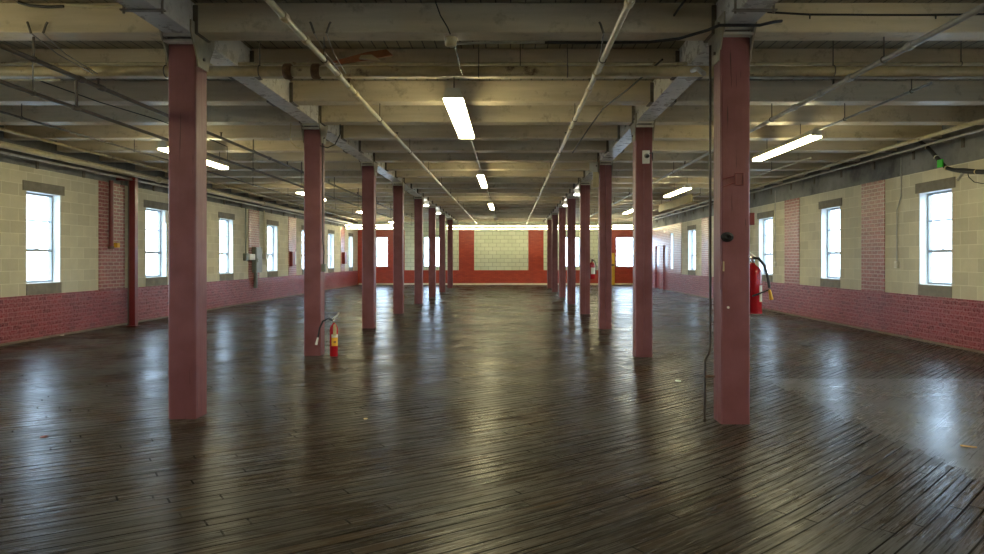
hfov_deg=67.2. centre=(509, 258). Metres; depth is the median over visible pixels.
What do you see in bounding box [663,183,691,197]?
lamp
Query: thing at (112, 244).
pipe
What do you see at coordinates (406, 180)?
joist
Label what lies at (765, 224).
window
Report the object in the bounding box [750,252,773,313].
fire extinguisher
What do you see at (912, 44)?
pipe
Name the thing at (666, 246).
door
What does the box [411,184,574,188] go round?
joist
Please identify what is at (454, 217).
joist
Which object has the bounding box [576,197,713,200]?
joist
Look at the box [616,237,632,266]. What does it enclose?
window
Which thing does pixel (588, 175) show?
girder
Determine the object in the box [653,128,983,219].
pipe
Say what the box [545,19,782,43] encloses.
cable
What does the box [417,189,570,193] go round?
joist
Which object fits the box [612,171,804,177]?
joist
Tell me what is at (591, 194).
joist
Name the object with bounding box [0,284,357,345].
baseboard
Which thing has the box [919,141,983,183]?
cable bundle
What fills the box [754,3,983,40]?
joist
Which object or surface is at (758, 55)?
joist
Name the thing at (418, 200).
timber post
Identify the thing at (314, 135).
timber post
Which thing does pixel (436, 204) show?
joist
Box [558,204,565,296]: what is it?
timber post
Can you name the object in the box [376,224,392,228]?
lamp
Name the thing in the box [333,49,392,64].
board
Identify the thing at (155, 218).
window
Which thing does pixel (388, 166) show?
joist
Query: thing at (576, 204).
joist
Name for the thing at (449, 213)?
joist
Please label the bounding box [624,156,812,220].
pipe
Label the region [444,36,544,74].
junction box
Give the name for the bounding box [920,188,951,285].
window
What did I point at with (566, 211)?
joist
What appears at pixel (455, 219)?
joist
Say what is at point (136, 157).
joist
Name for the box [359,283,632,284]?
baseboard
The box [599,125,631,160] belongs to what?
girder
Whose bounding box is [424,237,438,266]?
window
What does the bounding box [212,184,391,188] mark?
joist
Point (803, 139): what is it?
diffuser
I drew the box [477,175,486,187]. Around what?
diffuser
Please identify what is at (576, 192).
lamp
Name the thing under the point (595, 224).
lamp
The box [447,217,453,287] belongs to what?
timber post
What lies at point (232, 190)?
joist
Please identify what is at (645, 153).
electrical box
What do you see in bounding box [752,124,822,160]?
lamp
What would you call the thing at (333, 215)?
joist
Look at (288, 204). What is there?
joist
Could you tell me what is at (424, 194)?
joist
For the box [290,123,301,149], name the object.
hanging cable
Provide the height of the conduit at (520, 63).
0.272 m
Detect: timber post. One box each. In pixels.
[159,19,214,418]
[300,116,327,355]
[360,156,377,327]
[392,178,404,313]
[413,193,423,303]
[428,204,436,296]
[439,211,445,291]
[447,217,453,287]
[547,218,551,287]
[551,211,557,291]
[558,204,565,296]
[566,193,575,303]
[578,178,590,313]
[598,155,612,328]
[630,113,654,356]
[708,11,756,423]
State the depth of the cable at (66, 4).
6.16 m
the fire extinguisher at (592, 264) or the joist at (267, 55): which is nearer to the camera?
the joist at (267, 55)
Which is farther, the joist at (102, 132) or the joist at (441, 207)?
the joist at (441, 207)
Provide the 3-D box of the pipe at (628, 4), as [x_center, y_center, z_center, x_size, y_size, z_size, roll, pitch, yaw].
[0.790,-1.781,19.175,0.070,0.229,33.350,0,0,0]
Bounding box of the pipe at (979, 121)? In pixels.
[652,118,983,220]
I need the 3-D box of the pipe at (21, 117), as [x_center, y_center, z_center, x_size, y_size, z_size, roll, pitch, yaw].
[-5.950,-1.796,20.000,0.047,0.199,24.000,0,0,0]
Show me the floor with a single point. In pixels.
(502, 419)
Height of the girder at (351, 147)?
0.268 m
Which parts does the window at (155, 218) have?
pane, meeting rail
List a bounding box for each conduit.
[0,41,983,65]
[1,79,60,80]
[470,139,494,212]
[690,45,720,418]
[750,76,983,79]
[818,79,931,130]
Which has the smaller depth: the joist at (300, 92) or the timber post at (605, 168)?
the joist at (300, 92)
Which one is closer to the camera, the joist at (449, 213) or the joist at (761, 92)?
the joist at (761, 92)
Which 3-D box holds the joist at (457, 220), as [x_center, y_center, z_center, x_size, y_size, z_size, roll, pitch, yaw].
[-0.462,-2.015,37.408,4.373,0.265,0.269,0,0,0]
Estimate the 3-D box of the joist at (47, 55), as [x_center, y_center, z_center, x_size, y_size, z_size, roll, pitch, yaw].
[-5.409,-2.015,7.665,5.054,0.265,0.269,0,0,0]
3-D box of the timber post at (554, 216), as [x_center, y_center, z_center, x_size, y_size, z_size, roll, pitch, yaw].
[1.842,-0.315,30.418,0.295,3.330,0.490,0,0,0]
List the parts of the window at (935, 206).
meeting rail, pane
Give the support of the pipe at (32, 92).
hanging from the joist at (66, 23)
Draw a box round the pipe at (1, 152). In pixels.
[0,151,356,226]
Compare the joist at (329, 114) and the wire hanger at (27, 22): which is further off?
the joist at (329, 114)
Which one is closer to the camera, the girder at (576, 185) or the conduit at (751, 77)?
the conduit at (751, 77)
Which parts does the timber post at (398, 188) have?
gusset plate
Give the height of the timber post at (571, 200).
3.330 m
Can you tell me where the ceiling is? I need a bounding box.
[0,0,983,81]
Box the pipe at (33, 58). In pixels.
[0,37,413,218]
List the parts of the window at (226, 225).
pane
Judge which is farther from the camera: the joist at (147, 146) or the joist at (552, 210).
the joist at (552, 210)
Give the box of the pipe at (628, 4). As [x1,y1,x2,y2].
[526,0,634,223]
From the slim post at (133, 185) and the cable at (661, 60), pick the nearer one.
the cable at (661, 60)
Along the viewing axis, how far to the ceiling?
7.42 m
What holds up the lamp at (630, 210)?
hanging from the joist at (577, 202)
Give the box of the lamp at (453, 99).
[442,77,474,138]
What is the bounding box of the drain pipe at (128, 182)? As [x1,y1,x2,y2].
[128,182,128,323]
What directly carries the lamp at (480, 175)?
hanging from the joist at (388, 166)
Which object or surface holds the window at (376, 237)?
in the wall at (479, 255)
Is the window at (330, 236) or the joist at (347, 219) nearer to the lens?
the window at (330, 236)
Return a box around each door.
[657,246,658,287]
[664,245,667,289]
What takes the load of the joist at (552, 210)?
attached to the ceiling
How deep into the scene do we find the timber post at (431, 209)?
26.20 m
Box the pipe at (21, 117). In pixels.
[0,103,360,215]
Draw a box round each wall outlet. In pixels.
[774,190,776,265]
[894,158,901,267]
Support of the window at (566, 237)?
in the wall at (479, 255)
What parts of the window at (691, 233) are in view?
pane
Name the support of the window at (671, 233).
in the wall at (869, 292)
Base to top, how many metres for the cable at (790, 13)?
0.069 m
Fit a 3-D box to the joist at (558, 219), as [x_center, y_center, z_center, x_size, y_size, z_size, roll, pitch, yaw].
[4.367,-2.015,36.056,4.817,0.265,0.269,0,0,0]
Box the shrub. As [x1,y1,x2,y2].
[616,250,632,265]
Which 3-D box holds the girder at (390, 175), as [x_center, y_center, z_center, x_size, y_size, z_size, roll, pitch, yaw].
[-2.765,-2.014,16.442,0.230,0.268,3.842,0,0,0]
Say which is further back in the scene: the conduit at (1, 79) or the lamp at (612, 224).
the lamp at (612, 224)
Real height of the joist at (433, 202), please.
0.265 m
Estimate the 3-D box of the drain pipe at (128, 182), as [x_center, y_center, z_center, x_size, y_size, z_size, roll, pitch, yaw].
[-7.880,-0.125,15.340,0.080,2.950,0.080,0,0,0]
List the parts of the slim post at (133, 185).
arm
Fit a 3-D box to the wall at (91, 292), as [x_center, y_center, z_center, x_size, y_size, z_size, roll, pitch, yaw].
[-8.049,-0.400,16.800,0.222,3.500,44.040,0,0,0]
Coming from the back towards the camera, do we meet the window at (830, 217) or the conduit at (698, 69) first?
the window at (830, 217)
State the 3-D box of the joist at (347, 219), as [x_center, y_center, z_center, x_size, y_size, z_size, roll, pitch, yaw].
[-5.409,-2.015,36.056,5.054,0.265,0.269,0,0,0]
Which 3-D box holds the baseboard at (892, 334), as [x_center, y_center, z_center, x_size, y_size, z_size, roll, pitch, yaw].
[6.762,1.335,13.400,0.034,0.030,36.800,0,0,0]
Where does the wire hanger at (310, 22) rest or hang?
attached to the joist at (213, 21)
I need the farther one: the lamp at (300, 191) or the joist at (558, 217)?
the joist at (558, 217)
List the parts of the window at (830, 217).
pane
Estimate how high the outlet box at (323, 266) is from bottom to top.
1.880 m
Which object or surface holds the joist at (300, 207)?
attached to the ceiling
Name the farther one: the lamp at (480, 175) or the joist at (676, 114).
the lamp at (480, 175)
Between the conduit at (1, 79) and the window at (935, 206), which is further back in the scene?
the window at (935, 206)
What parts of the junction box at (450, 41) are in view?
hanging chain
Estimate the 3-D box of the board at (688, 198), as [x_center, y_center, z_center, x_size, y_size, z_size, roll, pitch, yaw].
[4.890,-1.712,22.050,0.060,0.365,4.300,0,0,0]
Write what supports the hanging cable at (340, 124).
hanging from the joist at (329, 114)
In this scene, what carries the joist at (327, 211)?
attached to the ceiling
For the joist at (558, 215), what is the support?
attached to the ceiling
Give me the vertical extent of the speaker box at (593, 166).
0.480 m
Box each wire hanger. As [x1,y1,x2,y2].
[26,21,97,73]
[309,21,345,73]
[597,22,609,72]
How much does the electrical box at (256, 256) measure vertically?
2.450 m
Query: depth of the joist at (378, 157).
14.30 m
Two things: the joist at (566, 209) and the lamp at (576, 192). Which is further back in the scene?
the joist at (566, 209)
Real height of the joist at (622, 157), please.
0.265 m
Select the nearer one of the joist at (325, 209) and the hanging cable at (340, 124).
the hanging cable at (340, 124)
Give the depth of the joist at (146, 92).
8.89 m
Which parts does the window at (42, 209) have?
pane, meeting rail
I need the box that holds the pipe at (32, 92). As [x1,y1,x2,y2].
[0,37,412,225]
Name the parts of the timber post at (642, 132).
gusset plate, cap plate, cap plate, gusset plate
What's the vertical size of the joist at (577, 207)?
0.265 m
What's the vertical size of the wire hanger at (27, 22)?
0.224 m
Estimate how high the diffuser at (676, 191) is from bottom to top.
0.042 m
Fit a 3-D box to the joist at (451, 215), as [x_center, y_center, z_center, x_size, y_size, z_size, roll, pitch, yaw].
[-0.462,-2.015,33.352,4.373,0.265,0.269,0,0,0]
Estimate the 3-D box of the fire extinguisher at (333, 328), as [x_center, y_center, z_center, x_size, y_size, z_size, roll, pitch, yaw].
[-2.522,1.045,10.222,0.319,0.609,0.140,0,0,-40]
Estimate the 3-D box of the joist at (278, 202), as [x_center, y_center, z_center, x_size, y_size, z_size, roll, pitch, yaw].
[-5.409,-2.015,25.241,5.054,0.265,0.269,0,0,0]
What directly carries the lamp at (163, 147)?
hanging from the joist at (102, 132)
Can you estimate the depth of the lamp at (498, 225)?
35.97 m
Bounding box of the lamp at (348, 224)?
[345,224,361,228]
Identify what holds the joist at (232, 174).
attached to the ceiling
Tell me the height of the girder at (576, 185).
0.268 m
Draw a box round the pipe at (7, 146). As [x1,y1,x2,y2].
[0,141,356,226]
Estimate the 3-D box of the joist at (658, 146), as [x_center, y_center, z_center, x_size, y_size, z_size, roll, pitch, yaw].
[4.367,-2.015,13.072,4.817,0.265,0.269,0,0,0]
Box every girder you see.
[115,0,194,32]
[210,41,319,122]
[326,125,372,161]
[377,163,401,181]
[405,184,421,195]
[424,197,434,205]
[568,184,578,195]
[581,171,592,181]
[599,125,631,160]
[634,1,717,120]
[718,0,778,23]
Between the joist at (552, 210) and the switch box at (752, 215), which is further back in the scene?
the joist at (552, 210)
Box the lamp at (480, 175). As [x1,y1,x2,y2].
[477,170,487,187]
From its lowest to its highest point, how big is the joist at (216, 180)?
0.265 m
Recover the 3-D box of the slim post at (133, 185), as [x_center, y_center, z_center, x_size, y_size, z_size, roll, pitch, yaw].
[-7.723,-0.145,14.960,0.425,2.990,0.200,0,0,0]
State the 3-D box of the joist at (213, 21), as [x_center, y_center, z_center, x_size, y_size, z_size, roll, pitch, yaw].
[-0.462,-2.015,6.312,4.373,0.265,0.269,0,0,0]
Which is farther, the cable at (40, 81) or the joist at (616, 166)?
the joist at (616, 166)
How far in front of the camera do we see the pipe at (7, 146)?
13.92 m
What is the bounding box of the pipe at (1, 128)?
[0,127,361,221]
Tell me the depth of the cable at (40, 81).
8.23 m
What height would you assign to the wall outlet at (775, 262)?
1.940 m
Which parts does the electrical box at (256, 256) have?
door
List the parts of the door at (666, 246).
panel, panel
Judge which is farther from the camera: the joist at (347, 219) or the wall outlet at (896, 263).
the joist at (347, 219)
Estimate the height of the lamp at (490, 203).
0.285 m
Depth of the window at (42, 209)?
12.85 m
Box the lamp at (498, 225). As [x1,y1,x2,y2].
[497,224,546,229]
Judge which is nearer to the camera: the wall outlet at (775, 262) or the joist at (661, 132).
the joist at (661, 132)
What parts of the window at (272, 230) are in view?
pane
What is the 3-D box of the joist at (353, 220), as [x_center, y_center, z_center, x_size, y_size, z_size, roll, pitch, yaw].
[-5.409,-2.015,37.408,5.054,0.265,0.269,0,0,0]
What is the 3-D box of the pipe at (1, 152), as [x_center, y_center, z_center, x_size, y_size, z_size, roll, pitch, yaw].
[-7.620,-1.600,20.000,0.058,0.055,34.000,0,0,0]
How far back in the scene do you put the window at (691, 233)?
28.19 m
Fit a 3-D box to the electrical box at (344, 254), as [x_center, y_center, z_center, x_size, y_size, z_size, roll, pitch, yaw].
[-7.870,-0.050,35.200,0.139,0.560,0.400,0,0,0]
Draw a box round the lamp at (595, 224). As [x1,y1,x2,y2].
[558,220,597,228]
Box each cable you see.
[17,1,63,7]
[40,81,227,159]
[65,3,121,7]
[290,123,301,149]
[320,124,340,147]
[435,2,450,33]
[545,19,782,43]
[572,59,662,152]
[767,12,983,18]
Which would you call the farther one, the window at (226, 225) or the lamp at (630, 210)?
the lamp at (630, 210)
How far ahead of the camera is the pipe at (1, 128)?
13.44 m
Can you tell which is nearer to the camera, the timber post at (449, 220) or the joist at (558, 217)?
the timber post at (449, 220)
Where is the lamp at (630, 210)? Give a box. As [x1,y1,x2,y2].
[623,207,632,213]
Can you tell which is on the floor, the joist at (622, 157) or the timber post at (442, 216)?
the timber post at (442, 216)
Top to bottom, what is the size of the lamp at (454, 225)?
0.710 m
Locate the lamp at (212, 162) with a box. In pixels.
[207,152,228,168]
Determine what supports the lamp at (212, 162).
hanging from the joist at (102, 132)
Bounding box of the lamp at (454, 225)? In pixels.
[446,224,495,229]
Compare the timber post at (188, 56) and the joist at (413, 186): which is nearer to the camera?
the timber post at (188, 56)
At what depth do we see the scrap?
6.95 m
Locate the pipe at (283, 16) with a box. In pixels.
[264,0,477,223]
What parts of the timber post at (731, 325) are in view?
gusset plate, cable coil, wire bracket, cap plate, cap plate, gusset plate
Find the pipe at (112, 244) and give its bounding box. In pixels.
[108,180,119,248]
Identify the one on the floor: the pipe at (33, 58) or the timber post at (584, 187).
the timber post at (584, 187)
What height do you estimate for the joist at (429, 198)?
0.265 m
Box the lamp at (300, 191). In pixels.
[296,188,325,200]
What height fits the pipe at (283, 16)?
0.228 m
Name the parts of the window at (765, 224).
pane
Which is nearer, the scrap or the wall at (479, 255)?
the scrap
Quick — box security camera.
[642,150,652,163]
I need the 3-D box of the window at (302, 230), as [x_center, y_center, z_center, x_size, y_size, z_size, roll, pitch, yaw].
[-8.062,-0.357,28.800,0.205,1.535,1.000,0,0,0]
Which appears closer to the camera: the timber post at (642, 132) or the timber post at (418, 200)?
the timber post at (642, 132)
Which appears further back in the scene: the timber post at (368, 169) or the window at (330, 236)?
the window at (330, 236)
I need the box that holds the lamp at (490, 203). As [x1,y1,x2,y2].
[488,200,493,209]
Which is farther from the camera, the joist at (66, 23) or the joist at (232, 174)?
the joist at (232, 174)
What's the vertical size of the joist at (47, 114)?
0.265 m
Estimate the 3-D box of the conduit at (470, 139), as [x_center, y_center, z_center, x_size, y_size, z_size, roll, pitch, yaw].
[-0.580,-1.822,19.325,0.043,0.147,18.750,0,0,0]
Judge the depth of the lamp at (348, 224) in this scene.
35.16 m
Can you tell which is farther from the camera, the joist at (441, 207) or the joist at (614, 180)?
the joist at (441, 207)
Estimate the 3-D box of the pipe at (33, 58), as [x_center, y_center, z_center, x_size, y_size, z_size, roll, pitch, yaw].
[-4.060,-1.782,17.750,0.061,0.226,30.500,0,0,0]
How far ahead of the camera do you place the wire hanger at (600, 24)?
6.23 m
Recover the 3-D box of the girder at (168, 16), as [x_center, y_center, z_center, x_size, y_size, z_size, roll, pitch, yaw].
[-2.765,-1.999,0.677,0.330,0.298,11.346,0,0,0]
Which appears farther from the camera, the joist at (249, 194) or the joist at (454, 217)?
the joist at (454, 217)
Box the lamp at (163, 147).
[157,141,167,152]
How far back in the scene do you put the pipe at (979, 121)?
13.16 m
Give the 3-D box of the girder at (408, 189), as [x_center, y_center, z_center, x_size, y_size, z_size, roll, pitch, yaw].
[-2.765,-2.014,20.392,0.230,0.268,4.042,0,0,0]
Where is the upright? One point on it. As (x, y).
(613, 254)
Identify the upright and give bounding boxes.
[612,253,614,284]
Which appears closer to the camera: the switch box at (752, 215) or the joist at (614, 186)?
the switch box at (752, 215)
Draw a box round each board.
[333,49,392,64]
[659,194,692,211]
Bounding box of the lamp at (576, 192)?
[574,190,579,195]
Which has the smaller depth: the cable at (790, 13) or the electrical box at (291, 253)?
the cable at (790, 13)
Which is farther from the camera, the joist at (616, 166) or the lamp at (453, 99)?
the joist at (616, 166)
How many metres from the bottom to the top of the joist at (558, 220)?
0.265 m
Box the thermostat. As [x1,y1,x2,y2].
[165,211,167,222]
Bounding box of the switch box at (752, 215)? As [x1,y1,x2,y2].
[750,213,754,224]
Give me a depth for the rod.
6.12 m
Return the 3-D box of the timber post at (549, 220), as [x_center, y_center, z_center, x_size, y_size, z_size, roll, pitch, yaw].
[1.842,-0.315,34.218,0.295,3.330,0.490,0,0,0]
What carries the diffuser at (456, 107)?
attached to the lamp at (453, 99)
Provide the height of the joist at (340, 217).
0.265 m
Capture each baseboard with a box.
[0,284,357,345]
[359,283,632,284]
[667,290,983,353]
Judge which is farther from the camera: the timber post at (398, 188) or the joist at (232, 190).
the joist at (232, 190)
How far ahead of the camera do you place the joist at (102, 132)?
11.60 m
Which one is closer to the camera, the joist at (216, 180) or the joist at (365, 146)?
the joist at (365, 146)
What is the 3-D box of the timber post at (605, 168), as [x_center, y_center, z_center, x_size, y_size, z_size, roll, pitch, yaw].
[1.842,-0.315,14.367,0.295,3.330,0.490,0,0,0]
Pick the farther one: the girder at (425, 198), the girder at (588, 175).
the girder at (425, 198)
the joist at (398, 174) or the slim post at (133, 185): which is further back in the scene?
the joist at (398, 174)
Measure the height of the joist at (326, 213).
0.265 m
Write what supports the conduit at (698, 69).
attached to the timber post at (731, 325)
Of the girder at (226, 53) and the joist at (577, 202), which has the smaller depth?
the girder at (226, 53)
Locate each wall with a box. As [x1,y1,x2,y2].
[0,125,357,343]
[358,222,632,284]
[652,125,983,350]
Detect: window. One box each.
[26,191,59,283]
[146,208,165,277]
[220,218,232,273]
[268,225,276,270]
[302,230,303,269]
[328,233,333,267]
[349,236,352,266]
[376,237,387,266]
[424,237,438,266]
[566,237,579,266]
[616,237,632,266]
[671,233,672,268]
[688,229,694,269]
[759,217,771,274]
[821,206,839,278]
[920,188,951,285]
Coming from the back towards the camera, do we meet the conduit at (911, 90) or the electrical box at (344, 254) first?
the electrical box at (344, 254)
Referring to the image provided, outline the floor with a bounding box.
[0,285,983,553]
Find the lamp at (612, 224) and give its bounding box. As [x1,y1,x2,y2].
[612,224,632,228]
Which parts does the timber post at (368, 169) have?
gusset plate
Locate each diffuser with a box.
[443,98,473,138]
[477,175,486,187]
[664,188,690,197]
[753,135,821,160]
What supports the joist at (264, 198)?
attached to the ceiling
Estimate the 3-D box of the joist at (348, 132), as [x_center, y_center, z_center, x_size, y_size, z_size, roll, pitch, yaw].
[-0.462,-2.015,11.720,4.373,0.265,0.269,0,0,0]
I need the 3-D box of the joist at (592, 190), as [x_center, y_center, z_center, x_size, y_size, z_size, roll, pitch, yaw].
[4.367,-2.015,21.184,4.817,0.265,0.269,0,0,0]
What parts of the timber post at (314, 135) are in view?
gusset plate, cap plate, cap plate, gusset plate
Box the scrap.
[359,55,379,60]
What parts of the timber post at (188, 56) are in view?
gusset plate, cap plate, cap plate, gusset plate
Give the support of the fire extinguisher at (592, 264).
attached to the timber post at (584, 187)
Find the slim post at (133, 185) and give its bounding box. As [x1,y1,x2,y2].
[116,178,139,325]
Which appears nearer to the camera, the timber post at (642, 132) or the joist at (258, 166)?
the timber post at (642, 132)
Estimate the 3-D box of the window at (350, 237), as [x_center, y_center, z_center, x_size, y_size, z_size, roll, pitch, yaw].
[-8.062,-0.357,36.950,0.205,1.535,0.900,0,0,0]
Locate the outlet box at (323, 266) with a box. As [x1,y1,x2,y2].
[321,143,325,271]
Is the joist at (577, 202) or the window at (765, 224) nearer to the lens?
the window at (765, 224)
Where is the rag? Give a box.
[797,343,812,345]
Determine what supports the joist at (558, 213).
attached to the ceiling
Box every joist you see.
[0,3,161,40]
[0,49,234,79]
[0,81,276,106]
[0,105,299,124]
[4,125,328,140]
[57,140,346,152]
[100,153,359,162]
[135,163,360,170]
[165,171,384,177]
[193,3,716,42]
[207,178,391,183]
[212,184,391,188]
[231,189,409,193]
[248,193,412,196]
[250,49,679,79]
[263,197,413,200]
[276,201,413,203]
[288,204,423,205]
[289,81,653,106]
[299,206,427,208]
[319,105,634,125]
[325,209,436,211]
[326,213,438,214]
[327,211,436,212]
[333,215,438,216]
[340,217,446,218]
[341,125,619,140]
[347,219,446,219]
[353,220,446,221]
[359,140,608,152]
[373,153,598,162]
[385,163,588,170]
[395,171,584,177]
[403,178,579,183]
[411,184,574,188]
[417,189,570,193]
[423,193,566,197]
[428,197,563,200]
[432,201,560,203]
[436,204,557,206]
[440,206,555,208]
[443,209,553,211]
[446,211,550,213]
[449,213,549,215]
[451,215,547,216]
[453,217,546,218]
[455,219,545,219]
[457,220,543,221]
[558,213,662,214]
[558,215,660,216]
[558,217,654,218]
[558,219,632,219]
[558,220,632,221]
[566,206,689,208]
[566,209,681,210]
[566,211,673,212]
[576,193,713,196]
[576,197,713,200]
[576,201,708,203]
[576,204,698,205]
[591,178,782,183]
[591,184,763,188]
[591,189,713,192]
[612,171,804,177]
[613,153,859,162]
[613,163,829,170]
[621,140,896,152]
[654,125,941,139]
[655,105,983,124]
[668,81,983,106]
[697,49,983,79]
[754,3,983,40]
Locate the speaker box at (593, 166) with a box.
[589,162,598,186]
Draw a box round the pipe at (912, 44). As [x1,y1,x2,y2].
[590,3,983,216]
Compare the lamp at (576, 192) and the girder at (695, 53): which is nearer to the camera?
the girder at (695, 53)
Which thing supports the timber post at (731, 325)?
on the floor
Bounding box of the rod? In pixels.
[673,0,685,15]
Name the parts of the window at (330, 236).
pane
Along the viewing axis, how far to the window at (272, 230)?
25.26 m
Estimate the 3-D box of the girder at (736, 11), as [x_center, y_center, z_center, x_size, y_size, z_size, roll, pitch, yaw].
[1.842,-1.999,0.579,0.330,0.298,11.150,0,0,0]
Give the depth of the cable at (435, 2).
6.17 m
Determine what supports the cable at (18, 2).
attached to the ceiling
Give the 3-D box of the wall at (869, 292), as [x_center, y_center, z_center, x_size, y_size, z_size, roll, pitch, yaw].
[6.889,-0.400,16.800,0.222,3.500,44.040,0,0,0]
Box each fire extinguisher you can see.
[315,312,338,355]
[590,256,596,278]
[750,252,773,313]
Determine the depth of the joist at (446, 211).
30.53 m

